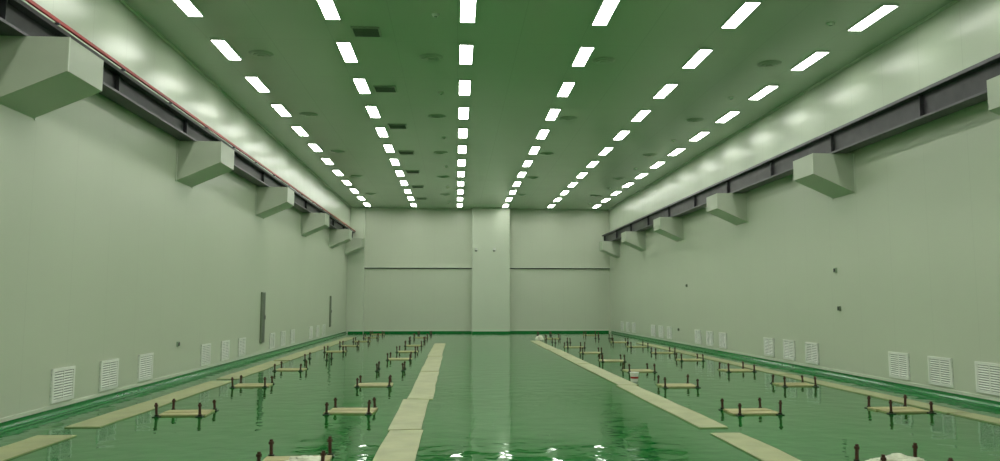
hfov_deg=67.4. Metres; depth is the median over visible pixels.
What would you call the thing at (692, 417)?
strip
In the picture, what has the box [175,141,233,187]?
corbel cover
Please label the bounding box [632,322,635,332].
air vent
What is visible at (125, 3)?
trim
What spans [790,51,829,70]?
ceiling light panel
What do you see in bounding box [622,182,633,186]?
ceiling light panel
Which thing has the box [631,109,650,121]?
ceiling light panel
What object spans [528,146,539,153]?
ceiling light panel
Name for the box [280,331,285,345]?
air vent
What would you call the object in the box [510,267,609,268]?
trim
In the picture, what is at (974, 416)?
strip
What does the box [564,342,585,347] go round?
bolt
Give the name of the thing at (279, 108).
ceiling light panel
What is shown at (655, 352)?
bolt
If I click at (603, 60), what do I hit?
air diffuser
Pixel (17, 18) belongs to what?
beam
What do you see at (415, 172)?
return grille
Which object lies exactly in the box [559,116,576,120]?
air diffuser
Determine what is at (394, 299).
wall
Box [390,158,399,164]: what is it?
ceiling light panel
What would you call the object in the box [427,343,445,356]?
strip
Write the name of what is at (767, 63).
air diffuser
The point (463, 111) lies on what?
ceiling light panel
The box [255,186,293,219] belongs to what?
corbel cover
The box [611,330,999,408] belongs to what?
baseboard
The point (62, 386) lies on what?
air vent
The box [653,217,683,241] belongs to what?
corbel cover
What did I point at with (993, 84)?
corbel cover
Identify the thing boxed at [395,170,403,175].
ceiling light panel
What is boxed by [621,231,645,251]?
corbel cover
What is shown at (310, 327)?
air vent
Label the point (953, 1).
trim
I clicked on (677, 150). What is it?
ceiling light panel
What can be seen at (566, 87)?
ceiling light panel
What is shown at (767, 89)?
ceiling light panel
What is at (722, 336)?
air vent
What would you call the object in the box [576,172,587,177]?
ceiling light panel
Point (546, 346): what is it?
strip
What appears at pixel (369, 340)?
base
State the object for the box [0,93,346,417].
wall
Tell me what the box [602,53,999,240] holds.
beam
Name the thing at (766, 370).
strip
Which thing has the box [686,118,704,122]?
air diffuser
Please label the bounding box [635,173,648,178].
ceiling light panel
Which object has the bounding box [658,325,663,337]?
air vent
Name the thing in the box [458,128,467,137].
ceiling light panel
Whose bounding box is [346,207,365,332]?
pilaster
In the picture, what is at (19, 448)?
strip
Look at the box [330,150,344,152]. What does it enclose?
air diffuser
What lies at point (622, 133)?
ceiling light panel
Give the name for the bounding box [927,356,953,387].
air vent
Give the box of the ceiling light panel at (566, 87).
[557,81,574,96]
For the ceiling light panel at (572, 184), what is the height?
0.030 m
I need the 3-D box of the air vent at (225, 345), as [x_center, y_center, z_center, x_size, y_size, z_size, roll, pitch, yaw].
[-6.794,2.965,18.546,0.030,0.480,0.620,0,-5,-3]
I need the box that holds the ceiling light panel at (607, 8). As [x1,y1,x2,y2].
[592,0,619,25]
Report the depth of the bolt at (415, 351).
24.24 m
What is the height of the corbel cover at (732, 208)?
0.839 m
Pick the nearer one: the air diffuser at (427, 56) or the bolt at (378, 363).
the air diffuser at (427, 56)
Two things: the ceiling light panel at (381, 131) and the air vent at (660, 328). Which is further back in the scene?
the air vent at (660, 328)
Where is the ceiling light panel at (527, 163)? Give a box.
[522,160,532,166]
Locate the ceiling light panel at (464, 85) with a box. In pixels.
[459,80,470,94]
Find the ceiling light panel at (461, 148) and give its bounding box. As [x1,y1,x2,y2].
[458,145,466,152]
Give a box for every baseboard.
[0,331,346,432]
[348,330,608,332]
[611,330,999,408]
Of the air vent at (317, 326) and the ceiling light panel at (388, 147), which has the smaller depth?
the ceiling light panel at (388, 147)
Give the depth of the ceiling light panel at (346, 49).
14.94 m
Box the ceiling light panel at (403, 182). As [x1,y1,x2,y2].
[400,180,407,184]
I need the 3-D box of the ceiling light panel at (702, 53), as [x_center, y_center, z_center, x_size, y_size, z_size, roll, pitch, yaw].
[4.047,-3.528,15.420,0.270,0.030,1.180,0,-5,-3]
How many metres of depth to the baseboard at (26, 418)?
12.87 m
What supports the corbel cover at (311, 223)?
attached to the wall at (105, 255)
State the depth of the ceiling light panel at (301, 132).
21.88 m
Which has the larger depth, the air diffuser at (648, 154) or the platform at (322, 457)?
the air diffuser at (648, 154)
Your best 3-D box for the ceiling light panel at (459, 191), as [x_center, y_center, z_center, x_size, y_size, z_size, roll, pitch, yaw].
[-1.791,-1.755,33.905,0.270,0.030,1.180,0,-5,-3]
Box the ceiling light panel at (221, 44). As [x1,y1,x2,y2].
[210,39,241,59]
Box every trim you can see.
[119,0,350,207]
[364,267,471,268]
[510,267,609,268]
[608,0,958,210]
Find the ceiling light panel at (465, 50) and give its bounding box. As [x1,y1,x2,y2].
[459,44,472,63]
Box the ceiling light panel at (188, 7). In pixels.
[173,0,203,16]
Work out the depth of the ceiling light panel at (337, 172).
28.91 m
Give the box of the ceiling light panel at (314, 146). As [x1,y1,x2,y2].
[308,143,322,151]
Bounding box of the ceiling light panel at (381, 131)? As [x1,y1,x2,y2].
[375,127,387,136]
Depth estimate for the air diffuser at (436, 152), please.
24.98 m
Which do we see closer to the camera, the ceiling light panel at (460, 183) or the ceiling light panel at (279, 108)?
the ceiling light panel at (279, 108)
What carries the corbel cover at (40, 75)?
attached to the wall at (105, 255)
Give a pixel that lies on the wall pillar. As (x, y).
(490, 226)
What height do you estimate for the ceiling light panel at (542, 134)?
0.030 m
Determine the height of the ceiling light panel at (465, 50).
0.030 m
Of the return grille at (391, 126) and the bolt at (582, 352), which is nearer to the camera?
the return grille at (391, 126)
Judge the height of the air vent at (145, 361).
0.480 m
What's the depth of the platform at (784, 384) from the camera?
14.49 m
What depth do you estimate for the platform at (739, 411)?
10.90 m
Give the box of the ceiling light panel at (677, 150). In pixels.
[667,148,685,155]
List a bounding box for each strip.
[0,435,76,460]
[64,381,230,427]
[217,361,287,378]
[274,345,332,360]
[323,337,354,344]
[373,430,422,460]
[388,399,428,430]
[407,371,438,399]
[421,356,442,371]
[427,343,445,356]
[531,341,558,349]
[550,349,589,363]
[577,364,636,384]
[616,385,727,427]
[638,343,700,354]
[692,355,793,374]
[710,433,800,460]
[780,375,969,413]
[950,413,999,424]
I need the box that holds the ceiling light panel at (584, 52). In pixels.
[571,46,593,66]
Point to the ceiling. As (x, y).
(524, 51)
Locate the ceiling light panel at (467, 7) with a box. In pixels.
[460,0,476,22]
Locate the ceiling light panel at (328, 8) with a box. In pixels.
[317,0,340,19]
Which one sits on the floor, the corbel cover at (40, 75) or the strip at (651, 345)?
the strip at (651, 345)
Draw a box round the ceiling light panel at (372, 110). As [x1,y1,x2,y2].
[365,105,380,117]
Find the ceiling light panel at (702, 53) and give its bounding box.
[682,48,712,68]
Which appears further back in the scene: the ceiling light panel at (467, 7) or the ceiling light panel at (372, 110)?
the ceiling light panel at (372, 110)
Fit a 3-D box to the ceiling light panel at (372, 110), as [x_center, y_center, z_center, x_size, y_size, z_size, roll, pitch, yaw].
[-3.327,-3.118,19.696,0.270,0.030,1.180,0,-5,-3]
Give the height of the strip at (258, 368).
0.020 m
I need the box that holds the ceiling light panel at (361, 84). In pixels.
[353,78,370,93]
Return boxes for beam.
[0,0,355,237]
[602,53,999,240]
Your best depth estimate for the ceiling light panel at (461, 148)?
24.35 m
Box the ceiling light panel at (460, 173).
[458,171,464,176]
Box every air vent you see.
[49,366,75,403]
[99,358,118,391]
[137,353,153,381]
[200,343,210,365]
[220,340,229,360]
[238,337,245,356]
[269,332,274,348]
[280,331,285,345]
[290,329,294,343]
[309,326,312,338]
[316,325,319,336]
[322,324,325,335]
[621,321,623,330]
[626,322,629,331]
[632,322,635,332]
[651,325,655,336]
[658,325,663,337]
[667,326,671,338]
[694,329,700,343]
[706,331,713,346]
[719,332,726,348]
[763,337,774,356]
[783,339,795,360]
[805,342,818,364]
[888,351,909,379]
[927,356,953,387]
[974,361,999,395]
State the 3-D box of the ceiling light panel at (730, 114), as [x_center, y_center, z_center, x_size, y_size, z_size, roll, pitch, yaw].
[6.136,-3.065,20.249,0.270,0.030,1.180,0,-5,-3]
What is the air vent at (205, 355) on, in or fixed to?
in the wall at (105, 255)
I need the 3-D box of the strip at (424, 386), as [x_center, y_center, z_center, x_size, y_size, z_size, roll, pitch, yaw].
[-1.470,3.021,14.844,0.439,0.018,4.952,0,-5,-3]
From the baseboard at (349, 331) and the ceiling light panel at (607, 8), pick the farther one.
the baseboard at (349, 331)
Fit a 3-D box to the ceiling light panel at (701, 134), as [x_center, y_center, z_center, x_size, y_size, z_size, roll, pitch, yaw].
[5.998,-2.840,22.594,0.270,0.030,1.180,0,-5,-3]
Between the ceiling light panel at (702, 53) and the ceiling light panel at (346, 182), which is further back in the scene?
the ceiling light panel at (346, 182)
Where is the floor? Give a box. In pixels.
[0,333,999,460]
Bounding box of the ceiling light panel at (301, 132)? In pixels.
[291,126,308,135]
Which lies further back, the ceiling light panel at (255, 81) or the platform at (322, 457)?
the ceiling light panel at (255, 81)
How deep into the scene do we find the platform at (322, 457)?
7.55 m
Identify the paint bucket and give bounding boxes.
[630,372,638,381]
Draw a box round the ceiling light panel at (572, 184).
[567,182,577,186]
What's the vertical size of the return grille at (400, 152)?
0.030 m
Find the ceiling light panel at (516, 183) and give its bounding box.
[513,181,520,185]
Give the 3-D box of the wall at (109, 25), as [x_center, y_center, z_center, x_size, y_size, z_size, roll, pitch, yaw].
[-6.692,-2.849,16.483,0.330,1.180,47.400,0,-5,-3]
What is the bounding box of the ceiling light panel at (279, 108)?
[271,104,291,116]
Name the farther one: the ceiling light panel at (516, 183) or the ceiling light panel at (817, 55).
the ceiling light panel at (516, 183)
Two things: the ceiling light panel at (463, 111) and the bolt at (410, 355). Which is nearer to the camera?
the ceiling light panel at (463, 111)
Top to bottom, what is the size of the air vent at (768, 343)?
0.480 m
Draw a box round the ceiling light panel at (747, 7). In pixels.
[721,1,760,27]
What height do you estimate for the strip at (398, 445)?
0.021 m
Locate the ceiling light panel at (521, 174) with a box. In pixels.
[517,171,525,176]
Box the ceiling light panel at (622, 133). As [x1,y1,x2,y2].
[613,130,629,139]
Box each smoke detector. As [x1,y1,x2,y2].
[432,13,439,17]
[826,22,834,26]
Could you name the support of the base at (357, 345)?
on the floor
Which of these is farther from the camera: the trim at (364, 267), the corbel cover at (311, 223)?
the trim at (364, 267)
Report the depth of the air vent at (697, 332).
25.59 m
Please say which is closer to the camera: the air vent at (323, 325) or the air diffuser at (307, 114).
the air diffuser at (307, 114)
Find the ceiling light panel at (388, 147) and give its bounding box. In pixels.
[383,144,394,152]
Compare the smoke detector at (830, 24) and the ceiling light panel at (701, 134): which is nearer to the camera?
the smoke detector at (830, 24)
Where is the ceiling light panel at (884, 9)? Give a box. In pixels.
[847,4,898,30]
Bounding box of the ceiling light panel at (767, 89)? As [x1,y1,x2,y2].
[748,85,778,99]
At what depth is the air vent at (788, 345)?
18.58 m
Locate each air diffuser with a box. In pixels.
[248,50,273,57]
[299,112,317,116]
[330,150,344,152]
[419,53,442,60]
[428,114,445,118]
[433,151,447,153]
[539,152,553,155]
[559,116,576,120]
[591,56,615,64]
[643,153,656,156]
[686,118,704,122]
[757,60,781,67]
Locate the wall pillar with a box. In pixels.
[472,208,509,329]
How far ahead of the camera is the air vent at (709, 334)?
24.38 m
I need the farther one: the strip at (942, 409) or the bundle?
the bundle
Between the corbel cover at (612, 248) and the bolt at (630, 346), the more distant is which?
the corbel cover at (612, 248)
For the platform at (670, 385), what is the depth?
14.31 m
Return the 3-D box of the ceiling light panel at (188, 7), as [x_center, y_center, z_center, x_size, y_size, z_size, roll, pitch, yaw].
[-5.278,-3.807,12.522,0.270,0.030,1.180,0,-5,-3]
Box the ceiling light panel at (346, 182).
[342,180,351,184]
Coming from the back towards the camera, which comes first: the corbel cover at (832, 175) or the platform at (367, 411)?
the corbel cover at (832, 175)
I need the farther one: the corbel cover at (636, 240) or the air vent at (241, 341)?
the corbel cover at (636, 240)
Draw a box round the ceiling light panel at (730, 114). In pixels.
[715,111,739,122]
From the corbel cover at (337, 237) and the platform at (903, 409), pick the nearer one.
the platform at (903, 409)
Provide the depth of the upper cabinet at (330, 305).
33.90 m
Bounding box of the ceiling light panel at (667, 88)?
[653,83,677,97]
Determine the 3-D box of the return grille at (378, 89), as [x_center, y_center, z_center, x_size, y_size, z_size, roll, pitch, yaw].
[-2.694,-3.318,17.619,0.520,0.030,0.480,0,-5,-3]
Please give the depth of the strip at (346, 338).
30.58 m
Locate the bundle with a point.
(540, 337)
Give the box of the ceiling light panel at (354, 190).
[350,188,358,192]
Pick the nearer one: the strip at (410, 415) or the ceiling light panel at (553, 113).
the strip at (410, 415)
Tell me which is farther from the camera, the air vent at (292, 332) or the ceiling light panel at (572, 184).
the ceiling light panel at (572, 184)
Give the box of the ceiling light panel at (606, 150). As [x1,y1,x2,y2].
[598,147,612,154]
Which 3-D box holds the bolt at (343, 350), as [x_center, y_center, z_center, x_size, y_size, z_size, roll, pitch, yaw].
[-5.363,3.853,24.455,0.698,0.198,0.690,0,-5,-4]
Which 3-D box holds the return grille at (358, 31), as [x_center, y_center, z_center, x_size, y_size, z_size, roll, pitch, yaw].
[-2.474,-3.675,13.893,0.520,0.030,0.480,0,-5,-3]
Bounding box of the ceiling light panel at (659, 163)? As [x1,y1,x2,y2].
[649,161,664,167]
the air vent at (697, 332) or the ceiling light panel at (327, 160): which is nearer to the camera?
the air vent at (697, 332)
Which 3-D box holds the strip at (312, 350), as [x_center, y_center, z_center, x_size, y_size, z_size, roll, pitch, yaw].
[-6.225,3.930,24.313,0.475,0.018,7.202,0,-5,-3]
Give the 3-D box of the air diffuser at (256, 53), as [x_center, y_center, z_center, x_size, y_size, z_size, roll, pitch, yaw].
[-4.822,-3.542,15.150,0.500,0.055,0.500,0,-5,-3]
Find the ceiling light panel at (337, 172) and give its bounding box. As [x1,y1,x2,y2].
[332,170,343,175]
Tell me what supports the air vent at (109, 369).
in the wall at (105, 255)
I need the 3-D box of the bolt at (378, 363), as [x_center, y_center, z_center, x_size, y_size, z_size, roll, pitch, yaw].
[-2.601,3.225,17.868,0.711,0.189,0.690,0,-5,-4]
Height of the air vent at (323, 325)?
0.480 m
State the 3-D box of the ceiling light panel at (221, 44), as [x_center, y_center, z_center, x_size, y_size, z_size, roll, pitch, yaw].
[-5.417,-3.582,14.867,0.270,0.030,1.180,0,-5,-3]
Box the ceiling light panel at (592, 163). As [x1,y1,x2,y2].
[586,161,599,166]
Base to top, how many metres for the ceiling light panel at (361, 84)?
0.030 m
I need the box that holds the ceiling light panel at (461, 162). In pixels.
[458,159,465,165]
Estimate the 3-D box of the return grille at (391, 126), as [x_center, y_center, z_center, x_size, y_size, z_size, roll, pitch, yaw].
[-2.914,-2.960,21.345,0.520,0.030,0.480,0,-5,-3]
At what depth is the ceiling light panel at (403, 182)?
31.25 m
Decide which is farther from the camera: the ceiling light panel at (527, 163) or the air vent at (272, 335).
the ceiling light panel at (527, 163)
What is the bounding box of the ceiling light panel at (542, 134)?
[536,129,549,138]
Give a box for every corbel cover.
[0,36,103,120]
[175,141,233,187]
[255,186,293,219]
[300,213,328,236]
[329,229,351,248]
[344,238,363,255]
[599,241,619,257]
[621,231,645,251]
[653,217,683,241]
[706,193,748,225]
[793,153,855,199]
[987,75,999,115]
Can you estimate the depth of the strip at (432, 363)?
19.28 m
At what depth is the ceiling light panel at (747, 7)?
13.02 m
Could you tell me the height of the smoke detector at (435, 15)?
0.060 m
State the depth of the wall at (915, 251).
15.39 m
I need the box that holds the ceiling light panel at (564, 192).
[560,190,568,194]
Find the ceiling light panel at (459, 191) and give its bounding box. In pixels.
[457,189,462,193]
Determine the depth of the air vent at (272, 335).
23.27 m
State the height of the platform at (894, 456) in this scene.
0.200 m
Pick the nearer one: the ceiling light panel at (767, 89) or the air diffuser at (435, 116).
the ceiling light panel at (767, 89)
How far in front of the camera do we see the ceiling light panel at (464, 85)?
17.44 m
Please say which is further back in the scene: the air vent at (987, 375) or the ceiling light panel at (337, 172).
the ceiling light panel at (337, 172)
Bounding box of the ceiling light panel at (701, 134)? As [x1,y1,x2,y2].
[689,131,709,140]
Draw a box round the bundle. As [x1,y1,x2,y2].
[535,335,543,340]
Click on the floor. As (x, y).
(498, 396)
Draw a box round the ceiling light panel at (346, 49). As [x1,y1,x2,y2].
[336,41,357,61]
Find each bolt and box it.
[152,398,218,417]
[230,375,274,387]
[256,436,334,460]
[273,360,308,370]
[304,352,332,359]
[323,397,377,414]
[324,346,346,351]
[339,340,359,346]
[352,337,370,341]
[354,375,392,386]
[376,361,406,370]
[387,352,411,359]
[395,346,418,352]
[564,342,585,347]
[579,347,602,353]
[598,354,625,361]
[610,338,628,342]
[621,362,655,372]
[626,341,648,347]
[650,347,675,353]
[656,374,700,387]
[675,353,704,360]
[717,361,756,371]
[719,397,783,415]
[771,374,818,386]
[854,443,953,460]
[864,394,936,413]
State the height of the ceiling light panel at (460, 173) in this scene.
0.030 m
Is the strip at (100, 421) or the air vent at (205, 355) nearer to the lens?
the strip at (100, 421)
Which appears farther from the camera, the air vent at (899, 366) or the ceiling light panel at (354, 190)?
the ceiling light panel at (354, 190)
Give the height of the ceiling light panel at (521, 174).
0.030 m
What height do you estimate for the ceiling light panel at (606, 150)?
0.030 m
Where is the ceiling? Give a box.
[124,0,952,209]
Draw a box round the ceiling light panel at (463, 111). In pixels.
[458,107,468,118]
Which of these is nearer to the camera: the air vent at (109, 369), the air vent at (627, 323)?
the air vent at (109, 369)
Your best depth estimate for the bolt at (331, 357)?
21.38 m
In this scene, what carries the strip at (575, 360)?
on the floor
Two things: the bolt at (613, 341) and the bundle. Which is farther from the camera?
the bundle
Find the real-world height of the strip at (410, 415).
0.020 m
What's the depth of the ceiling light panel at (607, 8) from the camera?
12.93 m
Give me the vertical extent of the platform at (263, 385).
0.198 m
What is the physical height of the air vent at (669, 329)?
0.480 m
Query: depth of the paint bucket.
15.21 m
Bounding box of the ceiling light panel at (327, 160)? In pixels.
[321,158,333,164]
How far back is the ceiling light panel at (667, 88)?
17.69 m
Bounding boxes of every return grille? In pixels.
[350,26,381,37]
[373,86,396,92]
[388,124,406,128]
[398,151,413,154]
[405,170,419,173]
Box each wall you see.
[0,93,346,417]
[22,0,350,227]
[364,208,610,332]
[609,0,999,397]
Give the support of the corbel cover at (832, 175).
attached to the wall at (915, 251)
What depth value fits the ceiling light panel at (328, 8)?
12.80 m
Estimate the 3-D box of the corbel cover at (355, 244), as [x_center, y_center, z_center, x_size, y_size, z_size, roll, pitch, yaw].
[-7.543,0.852,38.931,0.889,0.839,0.980,0,-5,-3]
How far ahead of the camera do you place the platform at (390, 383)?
14.31 m
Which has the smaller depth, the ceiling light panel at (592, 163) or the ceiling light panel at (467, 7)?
the ceiling light panel at (467, 7)
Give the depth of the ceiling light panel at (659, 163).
27.18 m
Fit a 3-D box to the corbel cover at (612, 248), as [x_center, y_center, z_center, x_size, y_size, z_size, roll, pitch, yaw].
[5.592,0.996,38.334,0.889,0.839,0.980,0,-5,-3]
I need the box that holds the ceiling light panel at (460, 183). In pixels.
[457,181,463,185]
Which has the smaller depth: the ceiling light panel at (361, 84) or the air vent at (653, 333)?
the ceiling light panel at (361, 84)
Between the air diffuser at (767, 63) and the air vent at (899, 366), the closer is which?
the air vent at (899, 366)
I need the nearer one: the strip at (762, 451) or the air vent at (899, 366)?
the strip at (762, 451)
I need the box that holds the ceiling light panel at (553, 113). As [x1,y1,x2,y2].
[545,108,560,119]
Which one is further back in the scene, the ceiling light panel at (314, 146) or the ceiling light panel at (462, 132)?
the ceiling light panel at (314, 146)
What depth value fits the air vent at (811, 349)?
17.39 m
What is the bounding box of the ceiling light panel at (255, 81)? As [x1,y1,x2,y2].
[245,76,269,91]
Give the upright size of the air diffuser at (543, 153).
0.055 m
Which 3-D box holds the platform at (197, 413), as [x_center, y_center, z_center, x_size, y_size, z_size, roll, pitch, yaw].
[-4.524,2.545,10.830,0.698,0.198,0.690,0,-5,-3]
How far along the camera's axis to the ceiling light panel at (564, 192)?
34.10 m
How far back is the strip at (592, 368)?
16.39 m
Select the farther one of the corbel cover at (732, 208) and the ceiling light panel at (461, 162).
the ceiling light panel at (461, 162)
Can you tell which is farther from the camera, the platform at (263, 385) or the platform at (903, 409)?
the platform at (263, 385)
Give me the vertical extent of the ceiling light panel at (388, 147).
0.030 m
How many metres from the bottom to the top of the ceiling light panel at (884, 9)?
0.030 m
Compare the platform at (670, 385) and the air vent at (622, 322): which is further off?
the air vent at (622, 322)
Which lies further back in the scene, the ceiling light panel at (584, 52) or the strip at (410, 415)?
the ceiling light panel at (584, 52)

